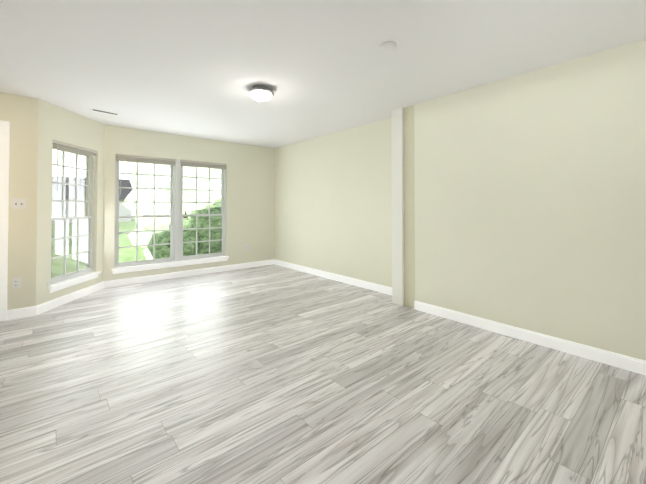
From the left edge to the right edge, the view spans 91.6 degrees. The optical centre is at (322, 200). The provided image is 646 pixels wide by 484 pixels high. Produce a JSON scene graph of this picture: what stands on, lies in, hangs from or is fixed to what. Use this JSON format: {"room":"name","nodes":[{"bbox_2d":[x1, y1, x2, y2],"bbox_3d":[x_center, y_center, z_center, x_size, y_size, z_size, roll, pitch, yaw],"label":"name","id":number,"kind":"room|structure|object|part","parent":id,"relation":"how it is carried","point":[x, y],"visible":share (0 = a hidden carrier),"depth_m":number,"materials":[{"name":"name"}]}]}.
{"room":"empty living room","nodes":[
{"label":"empty living room","id":0,"kind":"room"},
{"bbox_2d":[0,92,38,309],"bbox_3d":[-3.984,0.050,3.000,1.860,2.440,0.160,1,-1,-41],"label":"wall","id":1,"kind":"structure","parent":0,"point":[19,113],"depth_m":3.47,"materials":[{"name":"beige paint"}]},
{"bbox_2d":[0,121,9,320],"bbox_3d":[-3.850,0.204,3.103,1.060,2.135,0.176,1,-1,-41],"label":"door frame","id":2,"kind":"structure","parent":1,"relation":"attached to","point":[4,159],"depth_m":3.36,"materials":[{"name":"white wood"}]},
{"bbox_2d":[12,277,20,288],"bbox_3d":[-3.345,0.896,3.425,0.072,0.118,0.010,1,-1,-41],"label":"outlet","id":3,"kind":"object","parent":1,"relation":"attached to","point":[16,283],"visible":1,"depth_m":3.42,"materials":[{"name":"white plastic"}]},
{"bbox_2d":[11,198,25,208],"bbox_3d":[-3.335,0.026,3.442,0.116,0.118,0.016,1,-1,-41],"label":"light switch","id":4,"kind":"object","parent":1,"relation":"attached to","point":[18,203],"visible":1,"depth_m":3.44,"materials":[{"name":"white plastic"}]},
{"bbox_2d":[7,306,35,319],"bbox_3d":[-3.867,1.220,2.969,1.700,0.098,0.014,1,-1,-41],"label":"baseboard","id":5,"kind":"structure","parent":1,"relation":"attached to","point":[21,312],"depth_m":3.44,"materials":[{"name":"white wood"}]},
{"bbox_2d":[36,99,104,305],"bbox_3d":[-3.332,0.067,4.150,0.160,2.440,1.216,0,-1,-2],"label":"wall","id":6,"kind":"structure","parent":0,"point":[57,123],"depth_m":3.79,"materials":[{"name":"beige paint"}]},
{"bbox_2d":[36,282,103,314],"bbox_3d":[-3.243,1.238,4.101,0.014,0.098,1.146,0,-1,-2],"label":"baseboard","id":7,"kind":"structure","parent":6,"relation":"attached to","point":[51,304],"depth_m":3.97,"materials":[{"name":"white wood"}]},
{"bbox_2d":[51,140,96,283],"bbox_3d":[-3.302,0.139,4.142,0.122,1.744,0.800,0,-1,-2],"label":"bay window","id":8,"kind":"structure","parent":6,"relation":"in","point":[73,210],"depth_m":4.16,"materials":[{"name":"glass"}]},
{"bbox_2d":[53,140,96,203],"bbox_3d":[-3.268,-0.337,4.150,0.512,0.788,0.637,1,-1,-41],"label":"blind","id":9,"kind":"object","parent":8,"relation":"attached to","point":[73,165],"depth_m":4.19,"materials":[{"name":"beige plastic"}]},
{"bbox_2d":[48,271,100,292],"bbox_3d":[-3.249,1.052,4.130,0.076,0.081,0.870,0,-1,-2],"label":"window sill","id":10,"kind":"structure","parent":6,"relation":"attached to","point":[68,282],"depth_m":4.04,"materials":[{"name":"white wood"}]},
{"bbox_2d":[103,125,274,280],"bbox_3d":[-2.184,0.091,5.732,3.250,2.440,0.160,1,-1,-41],"label":"wall","id":11,"kind":"structure","parent":0,"point":[250,195],"depth_m":5.96,"materials":[{"name":"beige paint"}]},
{"bbox_2d":[114,154,179,267],"bbox_3d":[-2.862,0.154,5.150,0.945,1.744,0.138,1,-1,-41],"label":"window","id":12,"kind":"structure","parent":11,"relation":"in","point":[145,209],"depth_m":5.18,"materials":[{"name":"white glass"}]},
{"bbox_3d":[-2.887,0.154,5.118,0.865,1.744,0.078,1,-1,-41],"label":"far left window sashes","id":13,"kind":"part","parent":12,"relation":"part of","materials":[{"name":"clear glass"}]},
{"bbox_2d":[116,154,174,193],"bbox_3d":[-2.847,-0.323,5.078,0.853,0.788,0.042,1,-1,-41],"label":"window blind","id":14,"kind":"object","parent":12,"relation":"attached to","point":[142,159],"visible":1,"depth_m":5.03,"materials":[{"name":"beige plastic"}]},
{"bbox_2d":[112,256,228,273],"bbox_3d":[-2.495,1.070,5.342,1.840,0.081,0.076,1,-1,-41],"label":"window sill","id":15,"kind":"structure","parent":11,"relation":"attached to","point":[161,265],"depth_m":5.23,"materials":[{"name":"white wood"}]},
{"bbox_2d":[103,259,273,287],"bbox_3d":[-2.143,1.261,5.635,2.970,0.098,0.014,1,-1,-41],"label":"baseboard","id":16,"kind":"structure","parent":11,"relation":"attached to","point":[128,281],"depth_m":5.38,"materials":[{"name":"white wood"}]},
{"bbox_2d":[180,160,225,260],"bbox_3d":[-2.185,0.163,5.720,0.825,1.744,0.078,1,-1,-41],"label":"window","id":17,"kind":"structure","parent":11,"relation":"in","point":[206,211],"depth_m":5.72,"materials":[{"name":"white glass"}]},
{"bbox_3d":[-2.185,0.163,5.720,0.825,1.744,0.078,1,-1,-41],"label":"far right window sashes","id":18,"kind":"part","parent":17,"relation":"part of","materials":[{"name":"clear glass"}]},
{"bbox_2d":[181,160,225,169],"bbox_3d":[-2.145,-0.314,5.681,0.813,0.788,0.042,1,-1,-41],"label":"window blind","id":19,"kind":"object","parent":17,"relation":"attached to","point":[188,163],"visible":0.98,"depth_m":5.66,"materials":[{"name":"beige plastic"}]},
{"bbox_2d":[0,264,645,483],"bbox_3d":[-0.472,1.331,2.068,6.000,0.150,8.520,1,-1,-41],"label":"floor","id":20,"kind":"structure","parent":0,"point":[272,374],"depth_m":2.03,"materials":[{"name":"grey wood"}]},
{"bbox_2d":[0,0,645,147],"bbox_3d":[-0.472,-1.259,2.108,6.000,0.150,8.520,1,-1,-41],"label":"ceiling","id":21,"kind":"structure","parent":0,"point":[201,68],"depth_m":2.51,"materials":[{"name":"white paint"}]},
{"bbox_2d":[90,108,118,114],"bbox_3d":[-2.813,-1.151,4.057,0.075,0.007,0.300,-1,-1,39],"label":"ceiling vent","id":22,"kind":"object","parent":21,"relation":"in","point":[104,111],"visible":1,"depth_m":4.03,"materials":[{"name":"white plastic"}]},
{"bbox_2d":[248,85,273,101],"bbox_3d":[-0.640,-1.094,3.253,0.272,0.146,0.272,1,-1,-41],"label":"ceiling light","id":23,"kind":"object","parent":21,"relation":"attached to","point":[261,93],"visible":1,"depth_m":3.18,"materials":[{"name":"white glass"}]},
{"bbox_3d":[-0.640,-1.075,3.252,0.224,0.072,0.224,1,-1,-41],"label":"glass","id":24,"kind":"part","parent":23,"relation":"part of","materials":[{"name":"white glass"}]},
{"bbox_2d":[379,41,396,52],"bbox_3d":[0.492,-1.162,2.380,0.127,0.036,0.127,1,-1,-41],"label":"smoke detector","id":25,"kind":"object","parent":21,"relation":"attached to","point":[387,46],"visible":1,"depth_m":2.35,"materials":[{"name":"white plastic"}]},
{"bbox_2d":[274,118,391,287],"bbox_3d":[0.043,0.088,5.509,0.160,2.440,3.400,1,-1,-41],"label":"wall","id":26,"kind":"structure","parent":0,"point":[333,203],"depth_m":5.12,"materials":[{"name":"beige paint"}]},
{"bbox_2d":[274,259,391,294],"bbox_3d":[0.029,1.257,5.374,0.014,0.098,3.240,1,-1,-41],"label":"baseboard","id":27,"kind":"structure","parent":26,"relation":"attached to","point":[366,285],"depth_m":5.09,"materials":[{"name":"white wood"}]},
{"bbox_2d":[403,105,414,307],"bbox_3d":[1.209,0.064,3.953,0.418,2.440,0.160,1,-1,-41],"label":"wall","id":28,"kind":"structure","parent":0,"point":[409,237],"depth_m":3.82,"materials":[{"name":"beige paint"}]},
{"bbox_2d":[391,107,403,305],"bbox_3d":[1.092,0.066,4.064,0.452,2.440,0.160,1,-1,-41],"label":"pilaster","id":29,"kind":"object","parent":28,"relation":"attached to","point":[397,129],"visible":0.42,"depth_m":3.90,"materials":[{"name":"paint"}]},
{"bbox_2d":[414,39,645,360],"bbox_3d":[2.620,0.036,2.094,0.160,2.440,4.500,1,-1,-41],"label":"wall","id":30,"kind":"structure","parent":0,"point":[530,201],"depth_m":2.76,"materials":[{"name":"beige paint"}]},
{"bbox_2d":[414,301,645,374],"bbox_3d":[2.502,1.207,2.080,0.014,0.098,4.340,1,-1,-41],"label":"baseboard","id":31,"kind":"structure","parent":30,"relation":"attached to","point":[609,358],"depth_m":2.74,"materials":[{"name":"white wood"}]},
{"label":"outside","id":32,"kind":"structure","parent":0,"visible":0},
{"bbox_2d":[119,161,135,214],"bbox_3d":[-9.623,-12.876,26.392,160.000,31.000,72.300,1,-1,-41],"label":"sky","id":33,"kind":"structure","parent":32,"point":[124,169],"depth_m":53.01,"materials":[{"name":"white"}]},
{"bbox_2d":[119,218,146,261],"bbox_3d":[-22.439,2.433,33.412,130.000,0.400,100.000,1,-1,-41],"label":"ground","id":34,"kind":"structure","parent":32,"point":[128,255],"depth_m":12.99,"materials":[{"name":"green plant"}]},
{"bbox_2d":[119,179,132,221],"bbox_3d":[-26.865,0.355,34.915,9.200,6.000,8.800,1,-1,-41],"label":"house","id":35,"kind":"structure","parent":34,"relation":"on","point":[123,208],"depth_m":34.45,"materials":[{"name":"grey"}]},
{"bbox_2d":[122,162,221,259],"bbox_3d":[-2.432,-2.584,15.672,34.478,11.051,12.455,1,-1,-41],"label":"trees","id":36,"kind":"object","parent":34,"relation":"on","point":[188,196],"depth_m":9.33,"materials":[{"name":"green plant"}]}
]}

